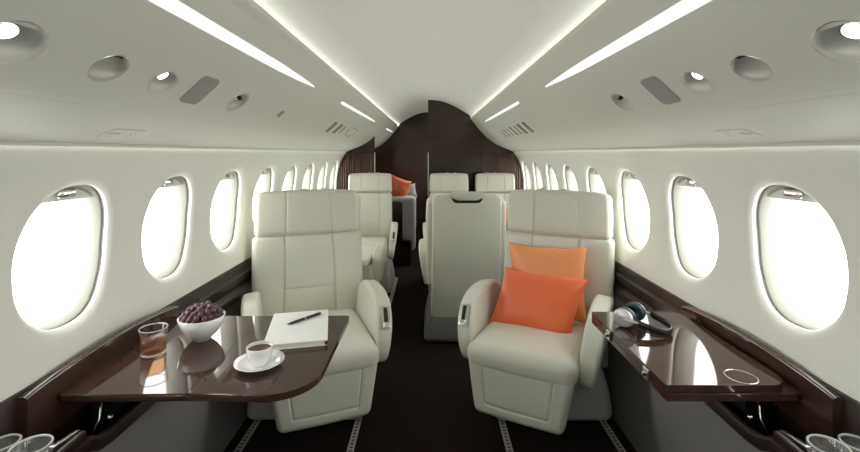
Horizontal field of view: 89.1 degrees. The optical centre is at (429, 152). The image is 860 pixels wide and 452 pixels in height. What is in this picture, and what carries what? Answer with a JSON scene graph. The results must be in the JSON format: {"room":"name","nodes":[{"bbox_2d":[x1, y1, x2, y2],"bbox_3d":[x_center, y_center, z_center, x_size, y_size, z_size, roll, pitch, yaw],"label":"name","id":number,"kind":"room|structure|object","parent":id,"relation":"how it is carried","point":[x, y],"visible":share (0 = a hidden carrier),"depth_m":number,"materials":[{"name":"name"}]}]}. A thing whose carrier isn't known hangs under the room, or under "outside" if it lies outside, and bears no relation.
{"room":"aircraft cabin","nodes":[
{"label":"aircraft cabin","id":0,"kind":"room"},
{"bbox_2d":[0,145,345,401],"bbox_3d":[-1.014,0.662,2.125,0.125,1.475,8.850,0,0,0],"label":"wall","id":1,"kind":"structure","parent":0,"point":[128,179],"depth_m":1.47,"materials":[{"name":"white plastic"}]},
{"bbox_2d":[25,184,107,330],"bbox_3d":[-1.103,0.300,1.287,0.147,0.422,0.332,0,0,0],"label":"window","id":2,"kind":"structure","parent":1,"relation":"in","point":[87,202],"depth_m":1.41,"materials":[{"name":"white plastic"}]},
{"bbox_2d":[43,189,91,202],"bbox_3d":[-1.079,0.118,1.287,0.006,0.044,0.208,0,0,0],"label":"shade","id":3,"kind":"object","parent":2,"relation":"attached to","point":[64,194],"depth_m":1.30,"materials":[{"name":"white plastic"}]},
{"bbox_2d":[148,176,191,278],"bbox_3d":[-1.103,0.300,1.792,0.147,0.422,0.332,0,0,0],"label":"window","id":4,"kind":"structure","parent":1,"relation":"in","point":[170,260],"depth_m":1.92,"materials":[{"name":"white plastic"}]},
{"bbox_2d":[159,179,181,187],"bbox_3d":[-1.079,0.118,1.792,0.006,0.044,0.208,0,0,0],"label":"shade","id":5,"kind":"object","parent":4,"relation":"attached to","point":[170,182],"depth_m":1.81,"materials":[{"name":"white plastic"}]},
{"bbox_2d":[213,171,240,250],"bbox_3d":[-1.103,0.300,2.297,0.147,0.422,0.332,0,0,0],"label":"window","id":6,"kind":"structure","parent":1,"relation":"in","point":[225,236],"depth_m":2.43,"materials":[{"name":"white"}]},
{"bbox_2d":[253,168,273,220],"bbox_3d":[-1.103,0.300,2.802,0.147,0.422,0.332,0,0,0],"label":"window","id":7,"kind":"structure","parent":1,"relation":"in","point":[265,182],"depth_m":2.94,"materials":[{"name":"white"}]},
{"bbox_2d":[282,165,296,190],"bbox_3d":[-1.103,0.300,3.307,0.147,0.422,0.332,0,0,0],"label":"window","id":8,"kind":"structure","parent":1,"relation":"in","point":[290,179],"depth_m":3.45,"materials":[{"name":"white"}]},
{"bbox_2d":[302,164,313,189],"bbox_3d":[-1.103,0.300,3.812,0.147,0.422,0.332,0,0,0],"label":"window","id":9,"kind":"structure","parent":1,"relation":"in","point":[307,182],"depth_m":3.96,"materials":[{"name":"white glass"}]},
{"bbox_2d":[318,162,326,188],"bbox_3d":[-1.103,0.300,4.317,0.147,0.422,0.332,0,0,0],"label":"window","id":10,"kind":"structure","parent":1,"relation":"in","point":[321,180],"depth_m":4.46,"materials":[{"name":"white glass"}]},
{"bbox_2d":[330,161,337,188],"bbox_3d":[-1.103,0.300,4.822,0.147,0.422,0.332,0,0,0],"label":"window","id":11,"kind":"structure","parent":1,"relation":"in","point":[334,170],"depth_m":4.97,"materials":[{"name":"white"}]},
{"bbox_2d":[375,112,427,246],"bbox_3d":[0.000,0.389,6.515,2.156,2.022,0.030,0,0,0],"label":"wall","id":12,"kind":"structure","parent":0,"point":[404,155],"depth_m":6.50,"materials":[{"name":"brown wood"}]},
{"bbox_2d":[0,0,859,151],"bbox_3d":[0.000,-0.209,2.125,2.000,0.385,8.850,0,0,0],"label":"panels","id":13,"kind":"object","parent":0,"point":[50,98],"depth_m":1.12,"materials":[{"name":"grey plastic"}]},
{"bbox_2d":[0,21,48,63],"bbox_3d":[-0.662,-0.176,0.690,0.073,0.068,0.109,0,0,8],"label":"light","id":14,"kind":"object","parent":13,"relation":"attached to","point":[18,42],"visible":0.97,"depth_m":0.72,"materials":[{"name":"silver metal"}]},
{"bbox_2d":[88,55,129,81],"bbox_3d":[-0.661,-0.177,0.900,0.059,0.058,0.090,0,0,8],"label":"air nozzle","id":15,"kind":"object","parent":13,"relation":"attached to","point":[108,68],"visible":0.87,"depth_m":0.92,"materials":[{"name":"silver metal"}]},
{"bbox_2d":[97,129,145,138],"bbox_3d":[-0.862,-0.055,1.225,0.057,0.026,0.130,0,0,0],"label":"sign plate","id":16,"kind":"object","parent":13,"relation":"attached to","point":[115,133],"visible":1,"depth_m":1.22,"materials":[{"name":"grey plastic"}]},
{"bbox_2d":[148,72,179,93],"bbox_3d":[-0.661,-0.177,1.085,0.060,0.059,0.090,0,0,8],"label":"light","id":17,"kind":"object","parent":13,"relation":"attached to","point":[164,82],"visible":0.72,"depth_m":1.11,"materials":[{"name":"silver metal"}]},
{"bbox_2d":[179,76,219,104],"bbox_3d":[-0.655,-0.178,1.245,0.080,0.074,0.094,0,0,0],"label":"plate","id":18,"kind":"object","parent":13,"relation":"attached to","point":[205,85],"visible":1,"depth_m":1.24,"materials":[{"name":"grey plastic"}]},
{"bbox_2d":[148,0,314,86],"bbox_3d":[-0.536,-0.309,1.240,0.018,0.029,1.580,0,0,0],"label":"strip light","id":19,"kind":"object","parent":13,"relation":"attached to","point":[175,7],"visible":1,"depth_m":1.12,"materials":[{"name":"white plastic"}]},
{"bbox_2d":[226,93,248,110],"bbox_3d":[-0.661,-0.178,1.500,0.069,0.068,0.104,0,0,8],"label":"air nozzle","id":20,"kind":"object","parent":13,"relation":"attached to","point":[240,100],"visible":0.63,"depth_m":1.53,"materials":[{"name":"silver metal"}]},
{"bbox_2d":[325,122,357,136],"bbox_3d":[-0.659,-0.174,3.368,0.081,0.075,0.956,0,0,0],"label":"air vent","id":21,"kind":"object","parent":13,"relation":"in","point":[335,123],"visible":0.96,"depth_m":3.10,"materials":[{"name":"grey plastic"}]},
{"bbox_2d":[341,101,374,121],"bbox_3d":[-0.536,-0.308,3.460,0.011,0.020,1.640,0,0,0],"label":"strip light","id":22,"kind":"object","parent":13,"relation":"attached to","point":[342,102],"visible":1,"depth_m":3.16,"materials":[{"name":"white plastic"}]},
{"bbox_2d":[485,101,518,121],"bbox_3d":[0.536,-0.308,3.460,0.011,0.020,1.640,0,0,0],"label":"strip light","id":23,"kind":"object","parent":13,"relation":"attached to","point":[517,102],"visible":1,"depth_m":3.16,"materials":[{"name":"white plastic"}]},
{"bbox_2d":[500,122,534,136],"bbox_3d":[0.660,-0.174,3.426,0.077,0.070,1.036,0,0,0],"label":"air vent","id":24,"kind":"object","parent":13,"relation":"in","point":[523,123],"visible":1,"depth_m":3.14,"materials":[{"name":"grey plastic"}]},
{"bbox_2d":[611,93,633,110],"bbox_3d":[0.661,-0.178,1.500,0.069,0.068,0.105,0,0,6],"label":"air nozzle","id":25,"kind":"object","parent":13,"relation":"attached to","point":[619,100],"visible":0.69,"depth_m":1.53,"materials":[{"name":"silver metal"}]},
{"bbox_2d":[545,0,711,86],"bbox_3d":[0.536,-0.309,1.240,0.018,0.029,1.580,0,0,0],"label":"strip light","id":26,"kind":"object","parent":13,"relation":"attached to","point":[683,7],"visible":1,"depth_m":1.12,"materials":[{"name":"white plastic"}]},
{"bbox_2d":[640,76,680,104],"bbox_3d":[0.655,-0.178,1.245,0.080,0.074,0.094,0,0,0],"label":"plate","id":27,"kind":"object","parent":13,"relation":"attached to","point":[654,85],"visible":1,"depth_m":1.24,"materials":[{"name":"grey plastic"}]},
{"bbox_2d":[680,72,711,93],"bbox_3d":[0.661,-0.177,1.085,0.060,0.059,0.090,0,0,7],"label":"light","id":28,"kind":"object","parent":13,"relation":"attached to","point":[694,82],"visible":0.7,"depth_m":1.11,"materials":[{"name":"silver metal"}]},
{"bbox_2d":[714,129,762,138],"bbox_3d":[0.862,-0.055,1.225,0.057,0.026,0.130,0,0,0],"label":"sign plate","id":29,"kind":"object","parent":13,"relation":"attached to","point":[731,133],"visible":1,"depth_m":1.22,"materials":[{"name":"grey plastic"}]},
{"bbox_2d":[730,55,771,81],"bbox_3d":[0.661,-0.177,0.900,0.059,0.058,0.090,0,0,6],"label":"air nozzle","id":30,"kind":"object","parent":13,"relation":"attached to","point":[751,68],"visible":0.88,"depth_m":0.92,"materials":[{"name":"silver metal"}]},
{"bbox_2d":[811,21,859,63],"bbox_3d":[0.662,-0.176,0.690,0.073,0.068,0.109,0,0,7],"label":"light","id":31,"kind":"object","parent":13,"relation":"attached to","point":[841,42],"visible":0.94,"depth_m":0.72,"materials":[{"name":"plastic"},{"name":"glass"}]},
{"bbox_2d":[254,0,605,124],"bbox_3d":[0.000,-0.491,2.125,1.280,0.238,8.850,0,0,0],"label":"ceiling","id":32,"kind":"structure","parent":0,"point":[400,55],"depth_m":2.04,"materials":[{"name":"white plastic"}]},
{"bbox_2d":[223,247,636,451],"bbox_3d":[0.000,1.425,2.125,2.100,0.050,8.850,0,0,0],"label":"floor","id":33,"kind":"structure","parent":0,"point":[423,401],"depth_m":2.28,"materials":[{"name":"brown carpet"}]},
{"bbox_2d":[0,257,251,451],"bbox_3d":[-0.954,0.989,1.374,0.203,0.822,7.308,0,0,0],"label":"ledge","id":34,"kind":"object","parent":33,"relation":"on","point":[35,412],"visible":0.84,"depth_m":1.32,"materials":[{"name":"brown wood"}]},
{"bbox_2d":[59,315,348,435],"bbox_3d":[-0.653,0.784,1.430,0.677,0.288,0.584,0,0,0],"label":"table","id":35,"kind":"object","parent":34,"relation":"on","point":[188,370],"visible":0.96,"depth_m":1.27,"materials":[{"name":"brown wood"}]},
{"bbox_2d":[139,325,167,358],"bbox_3d":[-0.880,0.597,1.391,0.082,0.086,0.082,0,0,0],"label":"drinking glass","id":36,"kind":"object","parent":35,"relation":"on","point":[167,325],"visible":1,"depth_m":1.39,"materials":[{"name":"clear glass"}]},
{"bbox_2d":[177,310,225,341],"bbox_3d":[-0.786,0.600,1.505,0.149,0.081,0.149,0,0,0],"label":"bowl","id":37,"kind":"object","parent":35,"relation":"on","point":[197,332],"visible":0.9,"depth_m":1.45,"materials":[{"name":"white ceramic"}]},
{"bbox_2d":[186,317,192,322],"bbox_3d":[-0.798,0.555,1.450,0.019,0.020,0.021,0,0,-34],"label":"grape","id":38,"kind":"object","parent":37,"relation":"in","point":[189,319],"visible":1,"depth_m":1.44,"materials":[{"name":"purple food"}]},
{"bbox_2d":[193,316,199,321],"bbox_3d":[-0.775,0.551,1.450,0.019,0.021,0.020,0,0,31],"label":"grape","id":39,"kind":"object","parent":37,"relation":"in","point":[196,318],"visible":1,"depth_m":1.44,"materials":[{"name":"purple food"}]},
{"bbox_2d":[197,306,202,312],"bbox_3d":[-0.778,0.530,1.477,0.019,0.020,0.021,0,0,-45],"label":"grape","id":40,"kind":"object","parent":37,"relation":"in","point":[199,309],"visible":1,"depth_m":1.47,"materials":[{"name":"purple food"}]},
{"bbox_2d":[197,312,203,317],"bbox_3d":[-0.769,0.542,1.464,0.019,0.021,0.020,0,0,-31],"label":"grape","id":41,"kind":"object","parent":37,"relation":"in","point":[200,314],"visible":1,"depth_m":1.46,"materials":[{"name":"purple food"}]},
{"bbox_2d":[201,316,207,321],"bbox_3d":[-0.752,0.553,1.456,0.020,0.021,0.020,0,0,15],"label":"grape","id":42,"kind":"object","parent":37,"relation":"in","point":[204,318],"visible":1,"depth_m":1.45,"materials":[{"name":"purple food"}]},
{"bbox_2d":[204,310,210,315],"bbox_3d":[-0.752,0.540,1.478,0.019,0.021,0.019,0,0,-22],"label":"grape","id":43,"kind":"object","parent":37,"relation":"in","point":[207,312],"visible":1,"depth_m":1.47,"materials":[{"name":"purple food"}]},
{"bbox_2d":[208,314,213,319],"bbox_3d":[-0.739,0.553,1.474,0.020,0.020,0.020,0,0,43],"label":"grape","id":44,"kind":"object","parent":37,"relation":"in","point":[210,316],"visible":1,"depth_m":1.47,"materials":[{"name":"purple food"}]},
{"bbox_2d":[210,308,216,313],"bbox_3d":[-0.743,0.541,1.498,0.020,0.020,0.019,0,0,-24],"label":"grape","id":45,"kind":"object","parent":37,"relation":"in","point":[213,310],"visible":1,"depth_m":1.49,"materials":[{"name":"purple food"}]},
{"bbox_2d":[233,349,284,371],"bbox_3d":[-0.514,0.632,1.318,0.145,0.016,0.145,0,0,0],"label":"saucer","id":46,"kind":"object","parent":35,"relation":"on","point":[241,363],"visible":0.66,"depth_m":1.31,"materials":[{"name":"white ceramic"}]},
{"bbox_2d":[246,340,279,366],"bbox_3d":[-0.511,0.609,1.316,0.084,0.056,0.076,0,0,32],"label":"tea cup","id":47,"kind":"object","parent":46,"relation":"on","point":[258,353],"visible":1,"depth_m":1.30,"materials":[{"name":"white ceramic"}]},
{"bbox_2d":[265,310,327,349],"bbox_3d":[-0.472,0.630,1.571,0.205,0.019,0.290,0,0,-12],"label":"notebook","id":48,"kind":"object","parent":35,"relation":"on","point":[311,332],"visible":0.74,"depth_m":1.53,"materials":[{"name":"white paper"}]},
{"bbox_2d":[287,312,320,324],"bbox_3d":[-0.467,0.615,1.625,0.011,0.013,0.145,0,0,40],"label":"pen","id":49,"kind":"object","parent":48,"relation":"on","point":[317,313],"visible":1,"depth_m":1.62,"materials":[{"name":"black"}]},
{"bbox_2d":[234,420,260,451],"bbox_3d":[-0.900,1.397,1.300,0.032,0.006,7.200,0,0,0],"label":"trim","id":50,"kind":"structure","parent":33,"relation":"attached to","point":[243,442],"depth_m":2.15,"materials":[{"name":"silver metal"}]},
{"bbox_2d":[241,188,391,432],"bbox_3d":[-0.603,0.804,2.338,0.734,1.179,0.937,0,0,-22],"label":"seat","id":51,"kind":"object","parent":33,"relation":"on","point":[307,246],"visible":0.82,"depth_m":2.42,"materials":[{"name":"beige leather"}]},
{"bbox_2d":[323,309,378,376],"bbox_3d":[-0.557,0.933,2.170,0.500,0.126,0.582,0,0,-21],"label":"seat cushion","id":52,"kind":"object","parent":51,"relation":"on","point":[356,354],"depth_m":1.99,"materials":[{"name":"beige leather"}]},
{"bbox_2d":[346,277,397,451],"bbox_3d":[-0.374,1.397,1.300,0.032,0.006,7.200,0,0,0],"label":"trim","id":53,"kind":"structure","parent":33,"relation":"attached to","point":[356,427],"depth_m":2.20,"materials":[{"name":"silver metal"}]},
{"bbox_2d":[348,172,397,292],"bbox_3d":[-0.628,0.804,4.460,0.598,1.180,0.857,0,0,-4],"label":"seat","id":54,"kind":"object","parent":33,"relation":"on","point":[373,190],"visible":0.48,"depth_m":4.65,"materials":[{"name":"beige leather"}]},
{"bbox_2d":[361,237,387,256],"bbox_3d":[-0.619,0.933,4.329,0.400,0.126,0.582,0,0,-4],"label":"seat cushion","id":55,"kind":"object","parent":54,"relation":"on","point":[364,240],"depth_m":4.35,"materials":[{"name":"beige leather"}]},
{"bbox_2d":[362,242,385,282],"bbox_3d":[-0.652,1.051,3.485,0.598,0.687,0.964,0,0,0],"label":"seat","id":56,"kind":"object","parent":33,"relation":"on","point":[373,256],"visible":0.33,"depth_m":3.21,"materials":[{"name":"beige leather"}]},
{"bbox_2d":[392,196,415,265],"bbox_3d":[-0.490,0.970,5.865,0.620,0.860,0.950,0,0,0],"label":"sofa","id":57,"kind":"object","parent":33,"relation":"on","point":[403,207],"visible":0.45,"depth_m":5.43,"materials":[{"name":"grey fabric"}]},
{"bbox_2d":[390,174,411,195],"bbox_3d":[-0.406,0.439,5.532,0.363,0.347,0.136,0,0,-8],"label":"pillow","id":58,"kind":"object","parent":57,"relation":"on","point":[400,187],"visible":0.66,"depth_m":5.49,"materials":[{"name":"orange fabric"}]},
{"bbox_2d":[407,183,416,196],"bbox_3d":[-0.275,0.495,5.639,0.222,0.205,0.096,0,0,-11],"label":"pillow","id":59,"kind":"object","parent":57,"relation":"on","point":[411,191],"visible":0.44,"depth_m":5.61,"materials":[{"name":"grey fabric"}]},
{"bbox_2d":[423,172,468,291],"bbox_3d":[0.205,0.804,4.460,0.556,1.180,0.857,0,0,0],"label":"seat","id":60,"kind":"object","parent":33,"relation":"on","point":[446,182],"visible":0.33,"depth_m":4.68,"materials":[{"name":"beige leather"}]},
{"bbox_2d":[419,192,505,341],"bbox_3d":[0.262,0.832,3.503,0.704,1.123,0.891,0,0,0],"label":"seat","id":61,"kind":"object","parent":33,"relation":"on","point":[463,245],"visible":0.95,"depth_m":3.14,"materials":[{"name":"beige leather"}]},
{"bbox_2d":[475,172,514,286],"bbox_3d":[0.705,0.804,4.460,0.556,1.180,0.857,0,0,0],"label":"seat","id":62,"kind":"object","parent":33,"relation":"on","point":[502,184],"visible":0.23,"depth_m":4.68,"materials":[{"name":"beige leather"}]},
{"bbox_2d":[506,208,507,226],"bbox_3d":[0.735,0.655,4.451,0.203,0.198,0.103,0,0,6],"label":"pillow","id":63,"kind":"object","parent":62,"relation":"on","point":[506,208],"visible":0.05,"depth_m":4.42,"materials":[{"name":"orange fabric"}]},
{"bbox_2d":[498,419,513,451],"bbox_3d":[0.374,1.397,1.300,0.032,0.006,7.200,0,0,0],"label":"trim","id":64,"kind":"structure","parent":33,"relation":"attached to","point":[503,427],"depth_m":2.15,"materials":[{"name":"silver metal"}]},
{"bbox_2d":[458,188,614,434],"bbox_3d":[0.578,0.803,2.343,0.744,1.183,0.970,0,0,28],"label":"seat","id":65,"kind":"object","parent":33,"relation":"on","point":[539,379],"visible":0.84,"depth_m":2.14,"materials":[{"name":"beige leather"}]},
{"bbox_2d":[467,320,585,384],"bbox_3d":[0.510,0.933,2.165,0.500,0.126,0.582,0,0,28],"label":"seat cushion","id":66,"kind":"object","parent":65,"relation":"on","point":[508,353],"depth_m":1.96,"materials":[{"name":"beige leather"}]},
{"bbox_2d":[488,266,588,333],"bbox_3d":[0.548,0.783,2.261,0.503,0.321,0.190,0,0,29],"label":"pillow","id":67,"kind":"object","parent":65,"relation":"on","point":[543,302],"visible":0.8,"depth_m":2.20,"materials":[{"name":"orange fabric"}]},
{"bbox_2d":[509,242,586,322],"bbox_3d":[0.623,0.684,2.344,0.433,0.389,0.153,0,0,28],"label":"pillow","id":68,"kind":"object","parent":65,"relation":"on","point":[555,262],"visible":0.56,"depth_m":2.30,"materials":[{"name":"orange fabric"}]},
{"bbox_2d":[599,420,625,451],"bbox_3d":[0.900,1.397,1.300,0.032,0.006,7.200,0,0,0],"label":"trim","id":69,"kind":"structure","parent":33,"relation":"attached to","point":[616,442],"depth_m":2.15,"materials":[{"name":"silver metal"}]},
{"bbox_2d":[601,261,859,451],"bbox_3d":[0.954,0.989,1.374,0.203,0.822,7.308,0,0,0],"label":"ledge","id":70,"kind":"object","parent":33,"relation":"on","point":[822,412],"visible":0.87,"depth_m":1.36,"materials":[{"name":"brown wood"}]},
{"bbox_2d":[592,312,798,435],"bbox_3d":[0.803,0.772,1.420,0.378,0.311,0.564,0,0,0],"label":"table","id":71,"kind":"object","parent":70,"relation":"on","point":[692,363],"visible":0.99,"depth_m":1.27,"materials":[{"name":"brown wood"}]},
{"bbox_2d":[613,302,672,335],"bbox_3d":[0.756,0.583,1.540,0.139,0.067,0.181,0,0,-42],"label":"headphones","id":72,"kind":"object","parent":71,"relation":"on","point":[632,313],"visible":1,"depth_m":1.53,"materials":[{"name":"silver metal"}]},
{"bbox_2d":[613,308,633,326],"bbox_3d":[0.681,0.583,1.543,0.018,0.064,0.072,0,0,-42],"label":"ear cup","id":73,"kind":"object","parent":72,"relation":"on","point":[624,317],"depth_m":1.54,"materials":[{"name":"silver metal"}]},
{"bbox_2d":[622,307,635,320],"bbox_3d":[0.697,0.583,1.557,0.020,0.066,0.074,0,0,-42],"label":"cushion","id":74,"kind":"object","parent":72,"relation":"on","point":[627,314],"depth_m":1.53,"materials":[{"name":"silver metal"}]},
{"bbox_2d":[624,303,644,320],"bbox_3d":[0.747,0.583,1.602,0.020,0.066,0.074,0,0,-42],"label":"cushion","id":75,"kind":"object","parent":72,"relation":"on","point":[637,308],"depth_m":1.59,"materials":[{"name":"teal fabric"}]},
{"bbox_2d":[337,100,522,197],"bbox_3d":[0.000,0.389,5.045,2.156,2.022,0.030,0,0,0],"label":"wall","id":76,"kind":"structure","parent":0,"point":[456,144],"depth_m":5.03,"materials":[{"name":"brown wood"}]},
{"bbox_2d":[339,153,372,188],"bbox_3d":[-0.853,0.454,5.010,0.385,0.903,0.036,0,0,0],"label":"curtain","id":77,"kind":"object","parent":76,"relation":"hanging from","point":[351,163],"visible":0.27,"depth_m":5.01,"materials":[{"name":"brown fabric"}]},
{"bbox_2d":[428,153,428,195],"bbox_3d":[-0.021,0.247,5.045,0.010,0.505,0.038,0,0,0],"label":"trim","id":78,"kind":"structure","parent":76,"relation":"attached to","point":[428,153],"depth_m":5.03,"materials":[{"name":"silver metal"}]},
{"bbox_2d":[482,153,520,189],"bbox_3d":[0.821,0.454,5.006,0.448,0.903,0.035,0,0,0],"label":"curtain","id":79,"kind":"object","parent":76,"relation":"hanging from","point":[491,162],"visible":0.3,"depth_m":5.00,"materials":[{"name":"brown fabric"}]},
{"bbox_2d":[514,145,859,401],"bbox_3d":[1.014,0.662,2.125,0.125,1.475,8.850,0,0,0],"label":"wall","id":80,"kind":"structure","parent":0,"point":[731,179],"depth_m":1.46,"materials":[{"name":"white plastic"}]},
{"bbox_2d":[522,161,529,188],"bbox_3d":[1.103,0.300,4.822,0.147,0.422,0.332,0,0,0],"label":"window","id":81,"kind":"structure","parent":80,"relation":"in","point":[525,170],"depth_m":4.97,"materials":[{"name":"white"}]},
{"bbox_2d":[533,162,541,188],"bbox_3d":[1.103,0.300,4.317,0.147,0.422,0.332,0,0,0],"label":"window","id":82,"kind":"structure","parent":80,"relation":"in","point":[538,180],"depth_m":4.46,"materials":[{"name":"white glass"}]},
{"bbox_2d":[546,164,557,189],"bbox_3d":[1.103,0.300,3.812,0.147,0.422,0.332,0,0,0],"label":"window","id":83,"kind":"structure","parent":80,"relation":"in","point":[552,182],"depth_m":3.96,"materials":[{"name":"white glass"}]},
{"bbox_2d":[563,165,577,190],"bbox_3d":[1.103,0.300,3.307,0.147,0.422,0.332,0,0,0],"label":"window","id":84,"kind":"structure","parent":80,"relation":"in","point":[569,179],"depth_m":3.45,"materials":[{"name":"white"}]},
{"bbox_2d":[586,168,603,192],"bbox_3d":[1.103,0.300,2.802,0.147,0.422,0.332,0,0,0],"label":"window","id":85,"kind":"structure","parent":80,"relation":"in","point":[594,182],"depth_m":2.94,"materials":[{"name":"white glass"}]},
{"bbox_2d":[619,171,646,250],"bbox_3d":[1.103,0.300,2.297,0.147,0.422,0.332,0,0,0],"label":"window","id":86,"kind":"structure","parent":80,"relation":"in","point":[634,236],"depth_m":2.43,"materials":[{"name":"white plastic"},{"name":"clear glass"}]},
{"bbox_2d":[668,176,711,278],"bbox_3d":[1.103,0.300,1.792,0.147,0.422,0.332,0,0,0],"label":"window","id":87,"kind":"structure","parent":80,"relation":"in","point":[689,260],"depth_m":1.92,"materials":[{"name":"white plastic"},{"name":"clear glass"}]},
{"bbox_2d":[678,179,700,187],"bbox_3d":[1.079,0.118,1.792,0.006,0.044,0.208,0,0,0],"label":"shade","id":88,"kind":"object","parent":87,"relation":"attached to","point":[681,182],"depth_m":1.81,"materials":[{"name":"white plastic"}]},
{"bbox_2d":[752,184,834,330],"bbox_3d":[1.103,0.300,1.287,0.147,0.422,0.332,0,0,0],"label":"window","id":89,"kind":"structure","parent":80,"relation":"in","point":[772,202],"depth_m":1.41,"materials":[{"name":"white plastic"},{"name":"clear glass"}]},
{"bbox_2d":[768,189,816,202],"bbox_3d":[1.079,0.118,1.287,0.006,0.044,0.208,0,0,0],"label":"shade","id":90,"kind":"object","parent":89,"relation":"attached to","point":[789,194],"depth_m":1.30,"materials":[{"name":"white plastic"}]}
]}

